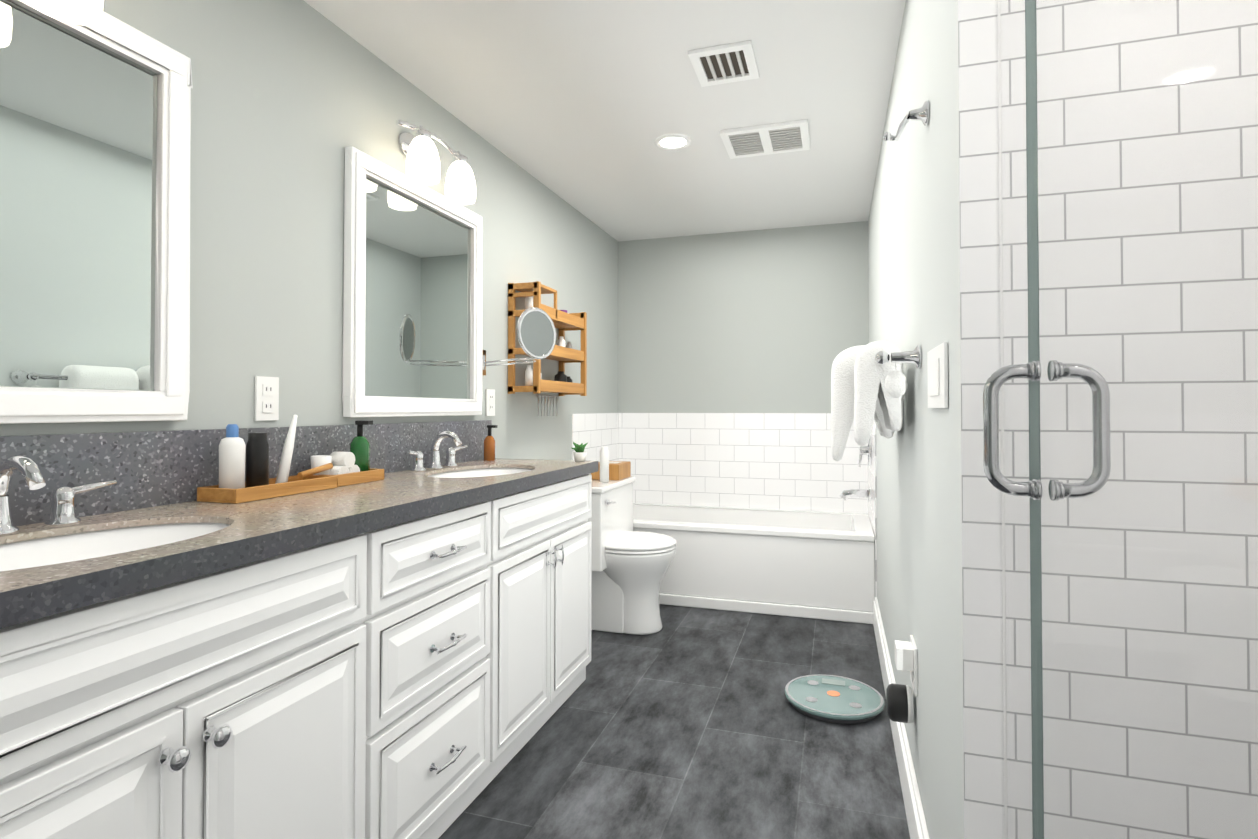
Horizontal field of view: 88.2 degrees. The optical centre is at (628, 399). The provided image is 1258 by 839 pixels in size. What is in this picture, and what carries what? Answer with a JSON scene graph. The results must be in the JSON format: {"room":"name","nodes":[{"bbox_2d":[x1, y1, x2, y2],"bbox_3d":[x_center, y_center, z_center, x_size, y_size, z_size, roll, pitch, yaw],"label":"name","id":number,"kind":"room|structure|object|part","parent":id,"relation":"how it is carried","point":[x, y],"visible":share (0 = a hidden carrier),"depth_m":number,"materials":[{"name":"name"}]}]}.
{"room":"bathroom","nodes":[
{"label":"bathroom","id":0,"kind":"room"},
{"bbox_2d":[0,0,617,459],"bbox_3d":[-0.873,-0.004,1.847,0.100,2.105,5.170,0,-1,18],"label":"wall","id":1,"kind":"structure","parent":0,"point":[292,100],"depth_m":1.73,"materials":[{"name":"grey paint"}]},
{"bbox_2d":[27,0,102,24],"bbox_3d":[-1.003,-0.748,0.986,0.179,0.204,0.335,0,-1,18],"label":"sconce","id":2,"kind":"object","parent":1,"relation":"attached to","point":[83,12],"visible":1,"depth_m":1.11,"materials":[{"name":"white glass"}]},
{"bbox_2d":[0,0,192,423],"bbox_3d":[-1.059,-0.348,1.048,0.037,0.776,0.726,0,-1,18],"label":"mirror","id":3,"kind":"object","parent":1,"relation":"attached to","point":[95,125],"visible":1,"depth_m":1.22,"materials":[{"name":"white mirror"}]},
{"bbox_2d":[254,376,278,420],"bbox_3d":[-0.893,-0.001,1.604,0.008,0.108,0.066,0,-1,18],"label":"electrical outlet","id":4,"kind":"object","parent":1,"relation":"attached to","point":[266,398],"visible":1,"depth_m":1.60,"materials":[{"name":"white plastic"}]},
{"bbox_2d":[342,146,482,416],"bbox_3d":[-0.693,-0.331,2.196,0.037,0.776,0.725,0,-1,18],"label":"mirror","id":5,"kind":"object","parent":1,"relation":"attached to","point":[412,311],"visible":1,"depth_m":2.11,"materials":[{"name":"white mirror"}]},
{"bbox_2d":[396,120,475,204],"bbox_3d":[-0.641,-0.778,2.121,0.179,0.204,0.335,0,-1,18],"label":"sconce","id":6,"kind":"object","parent":1,"relation":"attached to","point":[419,151],"visible":1,"depth_m":2.07,"materials":[{"name":"white glass"}]},
{"bbox_2d":[485,389,494,415],"bbox_3d":[-0.562,0.014,2.640,0.008,0.108,0.066,0,-1,18],"label":"electrical outlet","id":7,"kind":"object","parent":1,"relation":"attached to","point":[490,402],"visible":1,"depth_m":2.63,"materials":[{"name":"white plastic"}]},
{"bbox_2d":[483,307,555,374],"bbox_3d":[-0.455,-0.217,2.445,0.332,0.241,0.215,0,-1,18],"label":"magnifying mirror","id":8,"kind":"object","parent":1,"relation":"attached to","point":[536,332],"visible":1,"depth_m":2.40,"materials":[{"name":"silver metal"}]},
{"bbox_2d":[508,281,586,415],"bbox_3d":[-0.366,-0.207,3.029,0.146,0.575,0.554,0,-1,18],"label":"shelf","id":9,"kind":"object","parent":1,"relation":"attached to","point":[562,384],"visible":0.79,"depth_m":2.92,"materials":[{"name":"brown wood"}]},
{"bbox_2d":[572,413,618,473],"bbox_3d":[-0.185,0.580,3.819,0.008,0.995,0.762,0,-1,18],"label":"wall tile","id":10,"kind":"structure","parent":1,"relation":"attached to","point":[596,432],"depth_m":3.80,"materials":[{"name":"white tile"}]},
{"bbox_2d":[304,0,905,241],"bbox_3d":[0.365,-1.093,1.468,2.700,0.060,5.170,0,-1,18],"label":"ceiling","id":11,"kind":"structure","parent":0,"point":[581,106],"depth_m":2.23,"materials":[{"name":"white paint"}]},
{"bbox_2d":[655,134,690,149],"bbox_3d":[0.179,-1.041,2.635,0.148,0.008,0.148,0,-1,18],"label":"recessed light","id":12,"kind":"object","parent":11,"relation":"in","point":[673,141],"visible":1,"depth_m":2.63,"materials":[{"name":"white"}]},
{"bbox_2d":[688,40,758,86],"bbox_3d":[0.301,-1.049,2.039,0.190,0.010,0.210,0,-1,18],"label":"ceiling vent","id":13,"kind":"object","parent":11,"relation":"in","point":[726,63],"visible":1,"depth_m":2.03,"materials":[{"name":"grey"}]},
{"bbox_2d":[720,119,809,158],"bbox_3d":[0.551,-1.040,2.610,0.330,0.012,0.270,0,-1,18],"label":"ceiling vent","id":14,"kind":"object","parent":11,"relation":"in","point":[777,138],"visible":1,"depth_m":2.59,"materials":[{"name":"grey metal"}]},
{"bbox_2d":[438,593,909,838],"bbox_3d":[0.365,1.072,1.437,2.700,0.060,5.170,0,-1,18],"label":"floor","id":15,"kind":"structure","parent":0,"point":[688,723],"depth_m":1.94,"materials":[{"name":"tile"}]},
{"bbox_2d":[0,468,597,838],"bbox_3d":[-0.641,0.653,1.564,0.506,0.784,2.003,0,-1,18],"label":"bathroom vanity","id":16,"kind":"object","parent":15,"relation":"on","point":[402,650],"depth_m":1.13,"materials":[{"name":"white wood"}]},
{"bbox_2d":[0,458,597,615],"bbox_3d":[-0.653,0.242,1.574,0.477,0.038,2.040,0,-1,18],"label":"countertop","id":17,"kind":"structure","parent":16,"relation":"on","point":[276,521],"depth_m":1.20,"materials":[{"name":"stone"}]},
{"bbox_2d":[0,452,119,543],"bbox_3d":[-0.966,0.152,1.019,0.128,0.126,0.330,0,-1,18],"label":"faucet","id":18,"kind":"object","parent":17,"relation":"on","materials":[{"name":"silver metal"}]},
{"bbox_2d":[0,516,251,575],"bbox_3d":[-0.830,0.278,0.974,0.360,0.105,0.530,0,-1,18],"label":"sink","id":19,"kind":"object","parent":17,"relation":"in","point":[101,539],"depth_m":1.12,"materials":[{"name":"white ceramic"}]},
{"bbox_2d":[197,415,384,503],"bbox_3d":[-0.799,0.130,1.601,0.113,0.184,0.483,0,-1,18],"label":"bamboo tray","id":20,"kind":"object","parent":17,"relation":"on","point":[336,469],"visible":1,"depth_m":1.47,"materials":[{"name":"brown wood"}]},
{"bbox_2d":[400,428,467,471],"bbox_3d":[-0.607,0.168,2.143,0.128,0.126,0.330,0,-1,18],"label":"faucet","id":21,"kind":"object","parent":17,"relation":"on","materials":[{"name":"silver metal"}]},
{"bbox_2d":[424,464,527,479],"bbox_3d":[-0.472,0.295,2.098,0.360,0.105,0.530,0,-1,18],"label":"sink","id":22,"kind":"object","parent":17,"relation":"in","point":[478,471],"depth_m":2.29,"materials":[{"name":"white ceramic"}]},
{"bbox_2d":[484,425,497,460],"bbox_3d":[-0.532,0.167,2.492,0.052,0.135,0.044,0,-1,18],"label":"soap dispenser","id":23,"kind":"object","parent":17,"relation":"on","point":[489,447],"visible":1,"depth_m":2.48,"materials":[{"name":"brown plastic"}]},
{"bbox_2d":[572,442,587,461],"bbox_3d":[-0.185,0.198,2.448,0.058,0.072,0.088,0,-1,18],"label":"plant pot","id":24,"kind":"object","parent":17,"relation":"on","point":[580,454],"visible":1,"depth_m":2.43,"materials":[{"name":"white ceramic"}]},
{"bbox_2d":[588,476,676,634],"bbox_3d":[-0.083,0.730,3.096,0.638,0.674,0.500,0,-1,18],"label":"toilet","id":25,"kind":"object","parent":15,"relation":"on","point":[630,567],"visible":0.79,"depth_m":2.94,"materials":[{"name":"white ceramic"}]},
{"bbox_2d":[600,447,608,481],"bbox_3d":[-0.116,0.308,3.066,0.044,0.165,0.044,0,-1,18],"label":"bottle","id":26,"kind":"object","parent":25,"relation":"on","point":[604,464],"visible":1,"depth_m":3.05,"materials":[{"name":"white plastic"}]},
{"bbox_2d":[591,461,630,479],"bbox_3d":[-0.089,0.354,3.240,0.145,0.078,0.190,0,-1,18],"label":"tissue box","id":27,"kind":"object","parent":25,"relation":"on","point":[619,470],"visible":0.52,"depth_m":3.16,"materials":[{"name":"brown wood"}]},
{"bbox_2d":[633,503,874,623],"bbox_3d":[0.549,0.862,3.623,1.517,0.424,0.680,0,-1,18],"label":"bathtub","id":28,"kind":"object","parent":15,"relation":"on","point":[806,560],"visible":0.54,"depth_m":3.26,"materials":[{"name":"white ceramic"}]},
{"bbox_2d":[785,674,884,723],"bbox_3d":[0.707,1.036,2.247,0.330,0.036,0.330,0,-1,18],"label":"scale","id":29,"kind":"object","parent":15,"relation":"on","point":[834,699],"visible":1,"depth_m":2.21,"materials":[{"name":"teal glass"}]},
{"bbox_2d":[983,0,1257,838],"bbox_3d":[0.427,0.054,0.563,0.131,1.950,0.852,0,-1,18],"label":"glass","id":30,"kind":"object","parent":15,"relation":"on","point":[1096,382],"visible":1,"depth_m":0.77,"materials":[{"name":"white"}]},
{"bbox_3d":[0.493,0.037,0.771,0.131,0.165,0.025,0,-1,18],"label":"shower handle","id":31,"kind":"part","parent":30,"relation":"part of","materials":[{"name":"silver metal"}]},
{"bbox_2d":[618,221,868,412],"bbox_3d":[1.183,0.025,3.853,2.600,2.105,0.100,0,-1,18],"label":"wall","id":32,"kind":"structure","parent":0,"point":[776,320],"depth_m":3.97,"materials":[{"name":"grey paint"}]},
{"bbox_2d":[619,413,867,513],"bbox_3d":[0.654,0.582,3.956,1.523,0.995,0.008,0,-1,18],"label":"wall tile","id":33,"kind":"structure","parent":32,"relation":"attached to","point":[781,461],"depth_m":3.94,"materials":[{"name":"white tile"}]},
{"bbox_2d":[868,0,1257,838],"bbox_3d":[1.455,0.001,2.199,1.076,2.105,2.886,0,-1,18],"label":"wall","id":34,"kind":"structure","parent":0,"point":[934,248],"depth_m":0.94,"materials":[{"name":"grey paint"}]},
{"bbox_2d":[868,420,876,596],"bbox_3d":[1.271,0.573,3.397,0.008,0.995,0.682,0,-1,18],"label":"wall tile","id":35,"kind":"structure","parent":34,"relation":"attached to","point":[872,507],"depth_m":3.17,"materials":[{"name":"white tile"}]},
{"bbox_2d":[840,437,870,499],"bbox_3d":[1.194,0.367,3.435,0.157,0.341,0.150,0,-1,18],"label":"tub spout","id":36,"kind":"object","parent":35,"relation":"attached to","point":[846,494],"visible":0.88,"depth_m":3.41,"materials":[{"name":"silver metal"}]},
{"bbox_2d":[831,341,921,460],"bbox_3d":[0.659,0.014,1.794,0.194,0.338,0.712,0,-1,18],"label":"towel rail","id":37,"kind":"object","parent":34,"relation":"attached to","point":[868,383],"visible":1,"depth_m":1.59,"materials":[{"name":"white fabric"}]},
{"bbox_2d":[873,597,928,838],"bbox_3d":[0.830,0.985,2.022,0.020,0.132,2.194,0,-1,18],"label":"baseboard","id":38,"kind":"structure","parent":34,"relation":"attached to","point":[916,822],"depth_m":1.72,"materials":[{"name":"white wood"}]},
{"bbox_2d":[886,635,917,722],"bbox_3d":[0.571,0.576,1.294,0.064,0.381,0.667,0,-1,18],"label":"electrical outlet","id":39,"kind":"object","parent":34,"relation":"attached to","point":[899,700],"visible":1,"depth_m":1.19,"materials":[{"name":"white"}]},
{"bbox_2d":[883,100,929,140],"bbox_3d":[0.565,-0.566,1.329,0.086,0.074,0.048,0,-1,18],"label":"robe hook","id":40,"kind":"object","parent":34,"relation":"attached to","point":[922,114],"visible":1,"depth_m":1.32,"materials":[{"name":"silver metal"}]},
{"bbox_2d":[927,342,947,407],"bbox_3d":[0.553,-0.039,1.156,0.009,0.108,0.241,0,-1,18],"label":"switch plate","id":41,"kind":"object","parent":34,"relation":"attached to","point":[937,364],"visible":1,"depth_m":1.14,"materials":[{"name":"white plastic"}]}
]}

